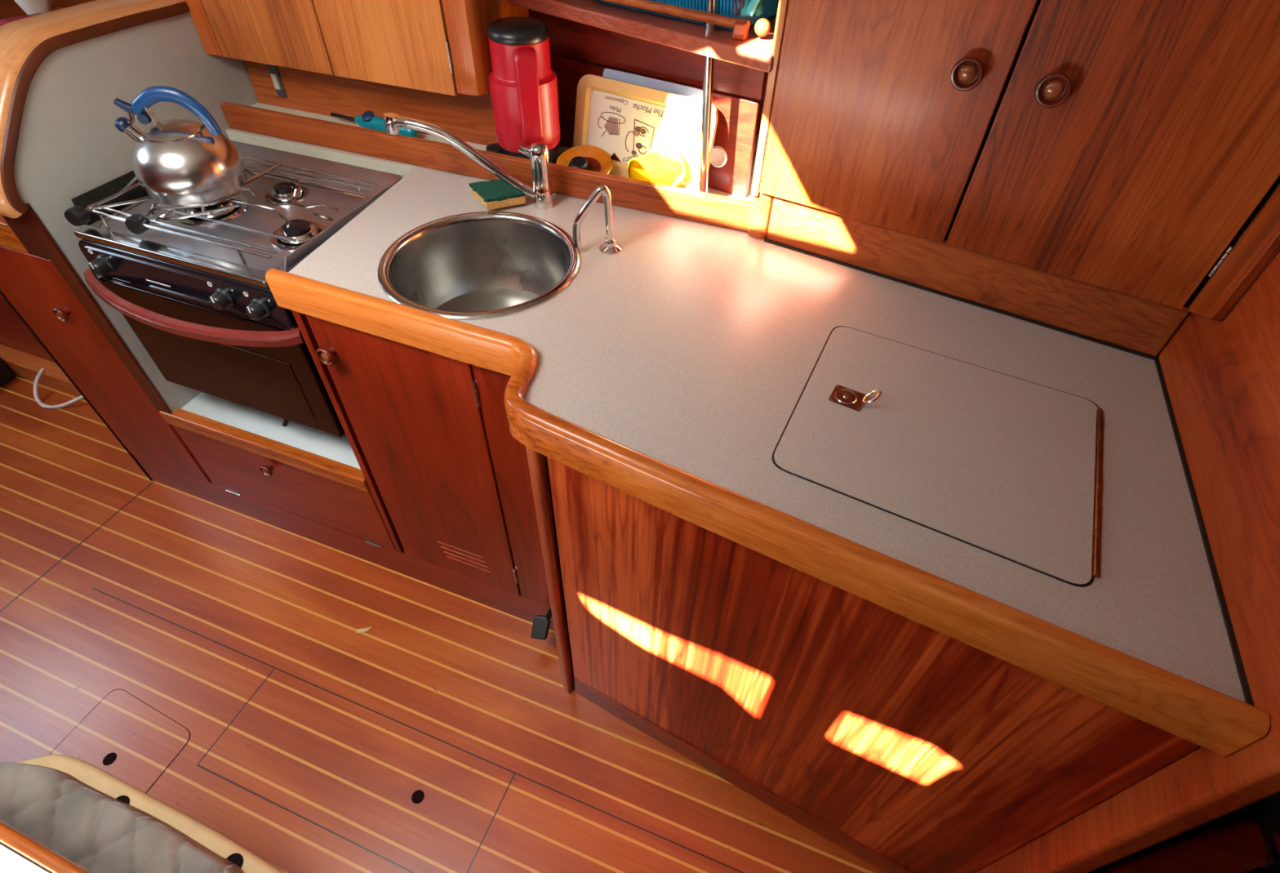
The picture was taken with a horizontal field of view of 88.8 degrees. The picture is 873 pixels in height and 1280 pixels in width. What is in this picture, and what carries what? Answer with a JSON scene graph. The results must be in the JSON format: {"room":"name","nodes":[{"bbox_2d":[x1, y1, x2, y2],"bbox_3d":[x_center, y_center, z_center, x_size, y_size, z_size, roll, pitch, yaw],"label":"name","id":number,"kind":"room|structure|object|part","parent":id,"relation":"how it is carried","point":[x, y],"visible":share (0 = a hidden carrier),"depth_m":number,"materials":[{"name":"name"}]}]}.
{"room":"ship interior","nodes":[
{"label":"ship interior","id":0,"kind":"room"},
{"bbox_2d":[0,375,884,872],"bbox_3d":[-0.966,1.119,1.056,5.100,0.030,4.200,16,48,14],"label":"floor","id":1,"kind":"structure","parent":0,"point":[311,742],"depth_m":1.53,"materials":[{"name":"brown wood"}]},
{"bbox_2d":[0,357,16,386],"bbox_3d":[-2.353,-0.234,2.235,0.330,0.100,0.160,16,48,14],"label":"block","id":2,"kind":"object","parent":1,"relation":"on","point":[6,375],"visible":1,"depth_m":2.25,"materials":[{"name":"black plastic"}]},
{"bbox_2d":[0,293,84,399],"bbox_3d":[-1.962,-0.457,1.974,1.163,0.800,0.075,16,48,14],"label":"low recess","id":3,"kind":"object","parent":1,"relation":"on","point":[20,350],"visible":0.1,"depth_m":2.21,"materials":[{"name":"brown wood"}]},
{"bbox_3d":[-1.951,-0.501,1.965,1.163,0.725,0.020,16,48,14],"label":"panel","id":4,"kind":"part","parent":3,"relation":"part of","materials":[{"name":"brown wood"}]},
{"bbox_2d":[0,819,92,872],"bbox_3d":[-1.108,0.952,0.686,1.360,0.728,1.038,16,48,14],"label":"table","id":5,"kind":"object","parent":1,"relation":"on","point":[20,852],"visible":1,"depth_m":0.69,"materials":[{"name":"brown wood"}]},
{"bbox_2d":[33,367,84,408],"bbox_3d":[-1.937,-0.148,2.170,0.203,0.088,0.096,16,48,14],"label":"cable loop","id":6,"kind":"object","parent":1,"relation":"on","point":[39,402],"visible":0.87,"depth_m":2.18,"materials":[{"name":"white plastic"}]},
{"bbox_2d":[0,245,211,482],"bbox_3d":[-1.245,-0.299,1.831,0.325,0.813,0.593,16,48,14],"label":"base cabinet","id":7,"kind":"object","parent":1,"relation":"on","point":[31,284],"visible":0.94,"depth_m":1.57,"materials":[{"name":"brown wood"}]},
{"bbox_2d":[0,214,28,253],"bbox_3d":[-1.579,-0.499,1.402,0.723,0.064,0.025,16,48,14],"label":"rail","id":8,"kind":"object","parent":7,"relation":"on","point":[8,238],"visible":0.45,"depth_m":1.32,"materials":[{"name":"brown wood"}]},
{"bbox_3d":[-1.267,-0.266,1.429,0.020,0.020,0.007,16,48,14],"label":"knob","id":9,"kind":"part","parent":7,"relation":"part of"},
{"bbox_3d":[-1.264,-0.270,1.434,0.034,0.034,0.020,16,48,14],"label":"knob","id":10,"kind":"part","parent":7,"relation":"part of","materials":[{"name":"brown wood"}]},
{"bbox_2d":[48,688,190,793],"bbox_3d":[-1.191,0.763,1.371,0.263,0.001,0.426,16,48,14],"label":"floor hatch","id":11,"kind":"object","parent":1,"relation":"on","point":[124,736],"visible":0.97,"depth_m":1.46,"materials":[{"name":"brown wood"}]},
{"bbox_2d":[0,0,258,413],"bbox_3d":[-1.032,-0.508,1.767,0.116,1.164,0.976,16,48,14],"label":"wall","id":12,"kind":"structure","parent":1,"relation":"on","point":[63,71],"depth_m":1.28,"materials":[{"name":"white paint"}]},
{"bbox_3d":[-1.190,-0.258,1.419,0.102,0.539,0.006,16,48,14],"label":"edge trim","id":13,"kind":"part","parent":12,"relation":"part of","materials":[{"name":"brown wood"}]},
{"bbox_2d":[159,408,369,492],"bbox_3d":[-0.897,0.025,1.561,0.604,0.042,0.030,16,48,14],"label":"sill","id":14,"kind":"structure","parent":12,"relation":"attached to","point":[310,462],"depth_m":1.54,"materials":[{"name":"brown wood"}]},
{"bbox_2d":[180,391,360,469],"bbox_3d":[-0.797,-0.132,1.706,0.569,0.018,0.439,16,48,14],"label":"shelf","id":15,"kind":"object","parent":12,"relation":"attached to","point":[295,434],"depth_m":1.58,"materials":[{"name":"white"}]},
{"bbox_2d":[64,140,401,437],"bbox_3d":[-0.815,-0.320,1.426,0.546,0.493,0.471,16,48,14],"label":"gas stove","id":16,"kind":"object","parent":15,"relation":"on","point":[189,282],"visible":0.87,"depth_m":1.28,"materials":[{"name":"silver metal"}]},
{"bbox_3d":[-1.056,-0.414,1.228,0.033,0.034,0.025,10,47,8],"label":"pot clamp knob","id":17,"kind":"part","parent":16,"relation":"part of","materials":[{"name":"black plastic"}]},
{"bbox_3d":[-1.037,-0.327,1.258,0.037,0.037,0.026,16,48,14],"label":"burner knob","id":18,"kind":"part","parent":16,"relation":"part of","materials":[{"name":"black plastic"}]},
{"bbox_3d":[-0.984,-0.464,1.246,0.064,0.040,0.122,33,54,27],"label":"pot clamp arm","id":19,"kind":"part","parent":16,"relation":"part of","materials":[{"name":"metal"}]},
{"bbox_3d":[-0.931,-0.394,1.212,0.033,0.034,0.025,10,47,8],"label":"pot clamp knob","id":20,"kind":"part","parent":16,"relation":"part of","materials":[{"name":"black plastic"}]},
{"bbox_2d":[113,85,247,205],"bbox_3d":[-0.860,-0.553,1.215,0.181,0.181,0.181,16,48,14],"label":"kettle","id":21,"kind":"object","parent":16,"relation":"on","point":[176,162],"visible":1,"depth_m":1.19,"materials":[{"name":"metal"}]},
{"bbox_3d":[-0.914,-0.590,1.170,0.039,0.026,0.012,-3,46,-4],"label":"whistle lever","id":22,"kind":"part","parent":21,"relation":"part of","materials":[{"name":"blue plastic"}]},
{"bbox_3d":[-0.923,-0.551,1.208,0.049,0.055,0.025,-5,46,-7],"label":"spout","id":23,"kind":"part","parent":21,"relation":"part of","materials":[{"name":"metal"}]},
{"bbox_3d":[-0.860,-0.566,1.201,0.100,0.014,0.100,16,48,14],"label":"lid","id":24,"kind":"part","parent":21,"relation":"part of","materials":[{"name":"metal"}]},
{"bbox_3d":[-0.855,-0.296,1.232,0.490,0.081,0.030,16,48,14],"label":"control panel","id":25,"kind":"part","parent":16,"relation":"part of","materials":[{"name":"black metal"}]},
{"bbox_3d":[-0.835,-0.422,1.218,0.171,0.028,0.049,-12,48,-13],"label":"pot clamp arm","id":26,"kind":"part","parent":16,"relation":"part of","materials":[{"name":"metal"}]},
{"bbox_2d":[84,268,346,437],"bbox_3d":[-0.812,-0.262,1.483,0.536,0.330,0.469,16,48,14],"label":"oven","id":27,"kind":"object","parent":16,"relation":"in","point":[267,365],"depth_m":1.33,"materials":[{"name":"black metal"}]},
{"bbox_3d":[-0.763,-0.247,1.189,0.037,0.037,0.026,16,48,14],"label":"burner knob","id":28,"kind":"part","parent":16,"relation":"part of","materials":[{"name":"black plastic"}]},
{"bbox_2d":[71,140,401,288],"bbox_3d":[-0.816,-0.474,1.320,0.511,0.041,0.406,16,48,14],"label":"cooktop","id":29,"kind":"object","parent":16,"relation":"in","point":[274,224],"depth_m":1.26,"materials":[{"name":"metal"}]},
{"bbox_3d":[-0.685,-0.225,1.170,0.037,0.037,0.026,16,48,14],"label":"burner knob","id":30,"kind":"part","parent":16,"relation":"part of","materials":[{"name":"black plastic"}]},
{"bbox_2d":[184,0,528,96],"bbox_3d":[-0.555,-1.088,1.306,0.694,0.556,0.435,16,48,14],"label":"upper cabinet","id":31,"kind":"object","parent":12,"relation":"attached to","point":[442,46],"visible":0.96,"depth_m":1.29,"materials":[{"name":"orange wood"}]},
{"bbox_3d":[-0.770,-0.989,1.207,0.291,0.552,0.014,16,48,14],"label":"door","id":32,"kind":"part","parent":31,"relation":"part of","materials":[{"name":"brown wood"}]},
{"bbox_3d":[-0.494,-0.909,1.138,0.291,0.552,0.014,16,48,14],"label":"door","id":33,"kind":"part","parent":31,"relation":"part of","materials":[{"name":"brown wood"}]},
{"bbox_3d":[-0.255,-1.006,1.231,0.054,0.550,0.428,16,48,14],"label":"post","id":34,"kind":"part","parent":31,"relation":"part of","materials":[{"name":"brown wood"}]},
{"bbox_2d":[243,60,497,145],"bbox_3d":[-0.606,-0.774,1.472,0.689,0.184,0.017,16,48,14],"label":"backsplash","id":35,"kind":"structure","parent":12,"relation":"attached to","point":[469,117],"depth_m":1.47,"materials":[{"name":"orange wood"}]},
{"bbox_2d":[266,64,287,97],"bbox_3d":[-0.849,-0.841,1.517,0.026,0.102,0.008,16,48,14],"label":"switch plate","id":36,"kind":"object","parent":35,"relation":"attached to","point":[273,69],"visible":0.78,"depth_m":1.52,"materials":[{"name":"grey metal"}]},
{"bbox_2d":[0,753,284,872],"bbox_3d":[-0.905,0.936,0.878,0.800,0.442,0.789,16,48,14],"label":"seat","id":37,"kind":"object","parent":1,"relation":"on","point":[78,810],"visible":0.91,"depth_m":0.95,"materials":[{"name":"grey leather"}]},
{"bbox_2d":[133,454,554,631],"bbox_3d":[-0.802,0.280,1.768,1.418,0.117,0.012,16,48,14],"label":"kickboard","id":38,"kind":"object","parent":1,"relation":"on","point":[517,606],"visible":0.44,"depth_m":1.75,"materials":[{"name":"brown wood"}]},
{"bbox_2d":[291,310,551,606],"bbox_3d":[-0.300,-0.022,1.482,0.524,0.768,0.446,16,48,14],"label":"base cabinet","id":39,"kind":"object","parent":38,"relation":"on","point":[433,444],"visible":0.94,"depth_m":1.29,"materials":[{"name":"brown wood"}]},
{"bbox_2d":[173,425,395,549],"bbox_3d":[-0.907,0.130,1.661,0.615,0.245,0.039,16,48,14],"label":"drawer","id":40,"kind":"object","parent":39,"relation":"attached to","point":[338,505],"visible":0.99,"depth_m":1.65,"materials":[{"name":"brown wood"}]},
{"bbox_3d":[-0.909,0.080,1.597,0.034,0.034,0.020,16,48,14],"label":"knob","id":41,"kind":"part","parent":40,"relation":"part of","materials":[{"name":"brown wood"}]},
{"bbox_3d":[-0.558,-0.146,1.172,0.037,0.037,0.021,16,48,14],"label":"knob","id":42,"kind":"part","parent":39,"relation":"part of","materials":[{"name":"brown wood"}]},
{"bbox_3d":[-0.561,-0.142,1.168,0.022,0.022,0.008,16,48,14],"label":"knob","id":43,"kind":"part","parent":39,"relation":"part of","materials":[{"name":"brown wood"}]},
{"bbox_3d":[-0.201,0.148,1.307,0.166,0.746,0.015,16,48,14],"label":"panel","id":44,"kind":"part","parent":39,"relation":"part of","materials":[{"name":"brown wood"}]},
{"bbox_2d":[531,606,551,639],"bbox_3d":[-0.227,0.432,1.568,0.051,0.083,0.098,16,48,14],"label":"foot pedal","id":45,"kind":"object","parent":39,"relation":"attached to","point":[541,624],"visible":0.88,"depth_m":1.56,"materials":[{"name":"black plastic"}]},
{"bbox_3d":[-0.209,0.410,1.572,0.014,0.059,0.053,35,55,28],"label":"pedal arm","id":46,"kind":"part","parent":45,"relation":"part of","materials":[{"name":"black plastic"}]},
{"bbox_2d":[225,128,1245,702],"bbox_3d":[-0.108,-0.376,1.249,1.941,0.030,1.171,16,48,14],"label":"countertop","id":47,"kind":"structure","parent":39,"relation":"on","point":[692,347],"depth_m":0.97,"materials":[{"name":"laminate"}]},
{"bbox_3d":[-0.732,-0.644,1.486,0.517,0.022,0.004,16,48,14],"label":"edge strip","id":48,"kind":"part","parent":47,"relation":"part of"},
{"bbox_2d":[250,102,487,151],"bbox_3d":[-0.627,-0.685,1.495,0.688,0.024,0.086,16,48,14],"label":"ledge","id":49,"kind":"object","parent":47,"relation":"on","point":[421,135],"visible":0.07,"depth_m":1.54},
{"bbox_2d":[330,111,417,137],"bbox_3d":[-0.602,-0.705,1.469,0.238,0.044,0.034,20,49,17],"label":"gas lighter","id":50,"kind":"object","parent":49,"relation":"on","point":[368,120],"visible":0.59,"depth_m":1.45,"materials":[{"name":"teal plastic"}]},
{"bbox_2d":[383,112,553,209],"bbox_3d":[-0.324,-0.529,1.259,0.306,0.162,0.040,4,46,3],"label":"mixer tap","id":51,"kind":"object","parent":47,"relation":"on","point":[538,153],"visible":1,"depth_m":1.24,"materials":[{"name":"silver metal"}]},
{"bbox_3d":[-0.327,-0.529,1.251,0.259,0.146,0.027,4,46,2],"label":"spout","id":52,"kind":"part","parent":51,"relation":"part of","materials":[{"name":"silver metal"}]},
{"bbox_3d":[-0.215,-0.540,1.242,0.033,0.025,0.014,5,46,3],"label":"lever","id":53,"kind":"part","parent":51,"relation":"part of","materials":[{"name":"silver metal"}]},
{"bbox_2d":[377,211,580,319],"bbox_3d":[-0.284,-0.259,1.216,0.352,0.165,0.352,16,48,14],"label":"sink","id":54,"kind":"object","parent":47,"relation":"in","point":[476,265],"visible":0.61,"depth_m":1.28,"materials":[{"name":"metal"}]},
{"bbox_2d":[219,101,751,231],"bbox_3d":[-0.375,-0.582,1.382,1.266,0.056,0.018,16,48,14],"label":"rail","id":55,"kind":"object","parent":47,"relation":"on","point":[725,211],"visible":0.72,"depth_m":1.36,"materials":[{"name":"orange wood"}]},
{"bbox_2d":[485,142,503,154],"bbox_3d":[-0.302,-0.588,1.387,0.050,0.059,0.050,16,48,14],"label":"jar","id":56,"kind":"object","parent":47,"relation":"on","point":[494,147],"visible":0.22,"depth_m":1.36,"materials":[{"name":"plastic"}]},
{"bbox_2d":[468,179,525,209],"bbox_3d":[-0.283,-0.484,1.301,0.084,0.025,0.091,-23,51,-22],"label":"sponge","id":57,"kind":"object","parent":47,"relation":"on","point":[495,193],"visible":0.93,"depth_m":1.28,"materials":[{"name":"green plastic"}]},
{"bbox_2d":[487,16,560,164],"bbox_3d":[-0.231,-0.665,1.309,0.133,0.281,0.142,16,48,14],"label":"flask","id":58,"kind":"object","parent":47,"relation":"on","point":[523,84],"visible":0.84,"depth_m":1.24,"materials":[{"name":"red plastic"}]},
{"bbox_3d":[-0.227,-0.758,1.219,0.114,0.022,0.114,16,48,14],"label":"lid","id":59,"kind":"part","parent":58,"relation":"part of","materials":[{"name":"black plastic"}]},
{"bbox_3d":[-0.212,-0.643,1.249,0.042,0.171,0.038,-8,47,-9],"label":"handle","id":60,"kind":"part","parent":58,"relation":"part of","materials":[{"name":"red plastic"}]},
{"bbox_2d":[550,53,572,58],"bbox_3d":[-0.238,-0.783,1.514,0.024,0.150,0.344,16,48,14],"label":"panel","id":61,"kind":"object","parent":47,"relation":"on","point":[550,53],"visible":0.02,"depth_m":1.54,"materials":[{"name":"brown wood"}]},
{"bbox_2d":[555,145,612,173],"bbox_3d":[-0.117,-0.562,1.361,0.118,0.042,0.114,16,48,14],"label":"dish","id":62,"kind":"object","parent":47,"relation":"on","point":[598,160],"depth_m":1.37,"materials":[{"name":"orange glass"}]},
{"bbox_3d":[-0.127,-0.563,1.360,0.039,0.027,0.040,16,48,14],"label":"dark cap","id":63,"kind":"part","parent":62,"relation":"part of","materials":[{"name":"black plastic"}]},
{"bbox_2d":[573,184,621,255],"bbox_3d":[-0.076,-0.386,1.154,0.086,0.123,0.041,2,46,0],"label":"spout","id":64,"kind":"object","parent":47,"relation":"on","point":[610,246],"visible":1,"depth_m":1.15,"materials":[{"name":"silver metal"}]},
{"bbox_2d":[573,74,718,191],"bbox_3d":[0.002,-0.612,1.333,0.319,0.176,0.052,24,50,20],"label":"tray","id":65,"kind":"object","parent":47,"relation":"on","point":[627,121],"visible":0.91,"depth_m":1.32,"materials":[{"name":"beige plastic"}]},
{"bbox_2d":[603,68,702,99],"bbox_3d":[0.015,-0.621,1.333,0.235,0.188,0.048,24,50,20],"label":"cutting board","id":66,"kind":"object","parent":47,"relation":"on","point":[686,91],"visible":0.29,"depth_m":1.28,"materials":[{"name":"white plastic"}]},
{"bbox_2d":[550,54,760,196],"bbox_3d":[-0.007,-0.662,1.379,0.534,0.184,0.012,24,50,20],"label":"backboard","id":67,"kind":"object","parent":47,"relation":"on","point":[738,117],"visible":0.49,"depth_m":1.32,"materials":[{"name":"brown wood"}]},
{"bbox_2d":[528,8,767,100],"bbox_3d":[0.001,-0.767,1.281,0.534,0.096,0.014,24,50,20],"label":"shelf board","id":68,"kind":"object","parent":67,"relation":"attached to","point":[566,37],"visible":0.42,"depth_m":1.29,"materials":[{"name":"brown wood"}]},
{"bbox_2d":[710,145,727,167],"bbox_3d":[0.156,-0.564,1.321,0.042,0.042,0.006,24,50,20],"label":"socket","id":69,"kind":"object","parent":67,"relation":"attached to","point":[719,156],"visible":0.81,"depth_m":1.32,"materials":[{"name":"plastic"}]},
{"bbox_2d":[627,146,684,186],"bbox_3d":[0.031,-0.527,1.313,0.097,0.092,0.096,-28,53,-26],"label":"mug","id":70,"kind":"object","parent":47,"relation":"on","point":[665,166],"visible":0.77,"depth_m":1.28,"materials":[{"name":"ceramic"}]},
{"bbox_2d":[698,0,716,192],"bbox_3d":[0.118,-0.716,1.073,0.050,0.706,0.018,16,48,14],"label":"pole","id":71,"kind":"object","parent":47,"relation":"on","point":[711,5],"visible":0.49,"depth_m":1.19,"materials":[{"name":"metal"}]},
{"bbox_2d":[265,268,1270,755],"bbox_3d":[-0.016,0.009,0.881,1.414,0.064,0.127,27,51,23],"label":"countertop edge","id":72,"kind":"object","parent":47,"relation":"attached to","point":[1223,724],"depth_m":0.75,"materials":[{"name":"brown wood"}]},
{"bbox_2d":[772,325,1103,586],"bbox_3d":[0.408,-0.013,0.875,0.394,0.025,0.347,21,49,18],"label":"lid","id":73,"kind":"object","parent":47,"relation":"on","point":[1008,467],"visible":1,"depth_m":0.86,"materials":[{"name":"laminate"}]},
{"bbox_2d":[835,388,857,404],"bbox_3d":[0.292,-0.057,0.926,0.031,0.001,0.031,16,48,14],"label":"latch","id":74,"kind":"object","parent":73,"relation":"on","point":[842,396],"depth_m":0.93,"materials":[{"name":"brown metal"}]},
{"bbox_3d":[0.294,-0.055,0.926,0.051,0.001,0.045,16,48,14],"label":"ring pull plate","id":75,"kind":"part","parent":73,"relation":"part of","materials":[{"name":"brown metal"}]},
{"bbox_2d":[764,238,1254,706],"bbox_3d":[0.593,-0.104,0.983,0.397,0.003,0.945,-16,48,-16],"label":"bead","id":76,"kind":"object","parent":47,"relation":"on","point":[1235,650],"visible":1,"depth_m":0.90},
{"bbox_2d":[356,626,371,632],"bbox_3d":[-0.697,0.488,1.650,0.036,0.001,0.011,-9,47,-10],"label":"cheese shaving","id":77,"kind":"object","parent":1,"relation":"on","point":[358,630],"visible":1,"depth_m":1.65,"materials":[{"name":"beige food"}]},
{"bbox_2d":[411,789,424,803],"bbox_3d":[-0.472,0.765,1.389,0.027,0.001,0.027,16,48,14],"label":"finger hole","id":78,"kind":"object","parent":1,"relation":"on","point":[417,796],"visible":1,"depth_m":1.39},
{"bbox_2d":[525,445,1200,872],"bbox_3d":[0.195,0.438,1.117,0.875,0.872,0.139,29,52,24],"label":"base cabinet","id":79,"kind":"object","parent":1,"relation":"on","point":[904,744],"visible":0.76,"depth_m":1.00,"materials":[{"name":"brown wood"}]},
{"bbox_3d":[-0.159,0.295,1.247,0.023,0.870,0.030,23,50,19],"label":"corner post","id":80,"kind":"part","parent":79,"relation":"part of","materials":[{"name":"brown wood"}]},
{"bbox_2d":[1088,808,1279,872],"bbox_3d":[1.107,0.915,1.057,1.035,0.330,2.050,16,48,14],"label":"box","id":81,"kind":"object","parent":1,"relation":"on","point":[1235,816],"visible":0.02,"depth_m":1.07,"materials":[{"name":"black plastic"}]},
{"bbox_2d":[572,57,768,135],"bbox_3d":[-0.221,-0.938,1.671,5.100,1.970,0.040,16,48,14],"label":"wall","id":82,"kind":"structure","parent":0,"point":[762,104],"depth_m":1.56,"materials":[{"name":"brown wood"}]},
{"bbox_2d":[973,249,1279,872],"bbox_3d":[0.805,-0.153,0.941,0.031,1.970,1.232,16,48,14],"label":"wall","id":83,"kind":"structure","parent":0,"point":[1222,378],"depth_m":0.75,"materials":[{"name":"brown wood"}]},
{"bbox_2d":[766,196,1189,355],"bbox_3d":[0.520,-0.282,1.090,0.648,0.088,0.016,24,50,20],"label":"backsplash","id":84,"kind":"structure","parent":83,"relation":"attached to","point":[1144,326],"depth_m":1.07,"materials":[{"name":"orange wood"}]},
{"bbox_2d":[747,0,1279,320],"bbox_3d":[0.545,-0.574,0.943,0.682,0.710,0.512,16,48,14],"label":"upper cabinet","id":85,"kind":"object","parent":83,"relation":"attached to","point":[1129,147],"visible":1,"depth_m":0.90,"materials":[{"name":"orange wood"}]},
{"bbox_2d":[509,0,777,72],"bbox_3d":[0.024,-0.809,1.237,0.565,0.026,0.464,16,48,14],"label":"shelf","id":86,"kind":"object","parent":85,"relation":"attached to","point":[754,51],"visible":0.63,"depth_m":1.12,"materials":[{"name":"red wood"}]},
{"bbox_2d":[600,0,770,40],"bbox_3d":[0.049,-0.720,1.112,0.366,0.030,0.042,25,50,21],"label":"rail","id":87,"kind":"object","parent":86,"relation":"on","point":[740,27],"visible":1,"depth_m":1.08,"materials":[{"name":"orange wood"}]},
{"bbox_2d":[732,0,762,16],"bbox_3d":[0.179,-0.707,1.041,0.072,0.068,0.041,16,48,14],"label":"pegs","id":88,"kind":"object","parent":87,"relation":"hanging from","point":[746,7],"visible":1,"depth_m":1.05,"materials":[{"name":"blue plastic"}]},
{"bbox_3d":[0.198,-0.659,1.055,0.026,0.025,0.026,16,48,14],"label":"knob","id":89,"kind":"part","parent":87,"relation":"part of","materials":[{"name":"orange wood"}]},
{"bbox_2d":[594,0,778,31],"bbox_3d":[0.092,-0.815,1.171,0.312,0.075,0.194,28,51,23],"label":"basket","id":90,"kind":"object","parent":86,"relation":"on","point":[724,7],"visible":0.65,"depth_m":1.11,"materials":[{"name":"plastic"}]},
{"bbox_3d":[0.290,-0.723,1.084,0.004,0.704,0.294,24,50,20],"label":"panel","id":91,"kind":"part","parent":85,"relation":"part of","materials":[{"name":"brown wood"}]},
{"bbox_3d":[0.233,-0.632,0.991,0.035,0.710,0.034,24,50,20],"label":"corner post","id":92,"kind":"part","parent":85,"relation":"part of","materials":[{"name":"orange wood"}]},
{"bbox_3d":[0.359,-0.589,0.892,0.323,0.612,0.014,24,50,20],"label":"door","id":93,"kind":"part","parent":85,"relation":"part of","materials":[{"name":"brown wood"}]},
{"bbox_3d":[0.443,-0.492,0.885,0.041,0.041,0.028,16,48,14],"label":"knob","id":94,"kind":"part","parent":85,"relation":"part of","materials":[{"name":"brown wood"}]},
{"bbox_3d":[0.440,-0.487,0.880,0.024,0.024,0.009,22,49,19],"label":"knob","id":95,"kind":"part","parent":85,"relation":"part of","materials":[{"name":"brown wood"}]},
{"bbox_3d":[0.535,-0.451,0.847,0.041,0.041,0.028,16,48,14],"label":"knob","id":96,"kind":"part","parent":85,"relation":"part of","materials":[{"name":"brown wood"}]},
{"bbox_3d":[0.532,-0.446,0.843,0.024,0.024,0.009,26,51,22],"label":"knob","id":97,"kind":"part","parent":85,"relation":"part of","materials":[{"name":"brown wood"}]},
{"bbox_3d":[0.641,-0.461,0.777,0.332,0.612,0.014,24,50,20],"label":"door","id":98,"kind":"part","parent":85,"relation":"part of","materials":[{"name":"brown wood"}]},
{"bbox_2d":[1101,791,1279,872],"bbox_3d":[0.822,0.566,0.907,0.525,0.100,0.133,-6,46,-7],"label":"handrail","id":99,"kind":"object","parent":83,"relation":"attached to","point":[1254,842],"visible":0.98,"depth_m":0.90,"materials":[{"name":"brown wood"}]},
{"bbox_3d":[-3.318,-0.242,0.917,0.040,1.970,4.080,16,48,14],"label":"wall","id":100,"kind":"structure","parent":0,"visible":0},
{"bbox_2d":[53,0,96,7],"bbox_3d":[-1.806,-1.423,1.729,1.750,1.300,0.025,16,48,14],"label":"lining","id":101,"kind":"object","parent":100,"relation":"attached to","point":[64,3],"visible":0.02,"depth_m":1.81,"materials":[{"name":"brown wood"}]},
{"bbox_2d":[0,0,66,20],"bbox_3d":[-1.891,-1.104,1.754,1.750,0.038,0.420,16,48,14],"label":"shelf","id":102,"kind":"object","parent":101,"relation":"attached to","point":[8,8],"visible":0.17,"depth_m":1.80,"materials":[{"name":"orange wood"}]},
{"bbox_2d":[0,15,30,26],"bbox_3d":[-1.401,-0.989,1.596,0.265,0.045,0.168,25,51,21],"label":"cushion","id":103,"kind":"object","parent":102,"relation":"on","point":[3,21],"visible":0.04,"depth_m":1.58,"materials":[{"name":"fabric"}]},
{"bbox_2d":[13,0,55,16],"bbox_3d":[-1.443,-1.050,1.557,0.068,0.088,0.158,-21,50,-20],"label":"napkin","id":104,"kind":"object","parent":103,"relation":"on","point":[32,7],"visible":0.75,"depth_m":1.52,"materials":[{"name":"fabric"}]}
]}

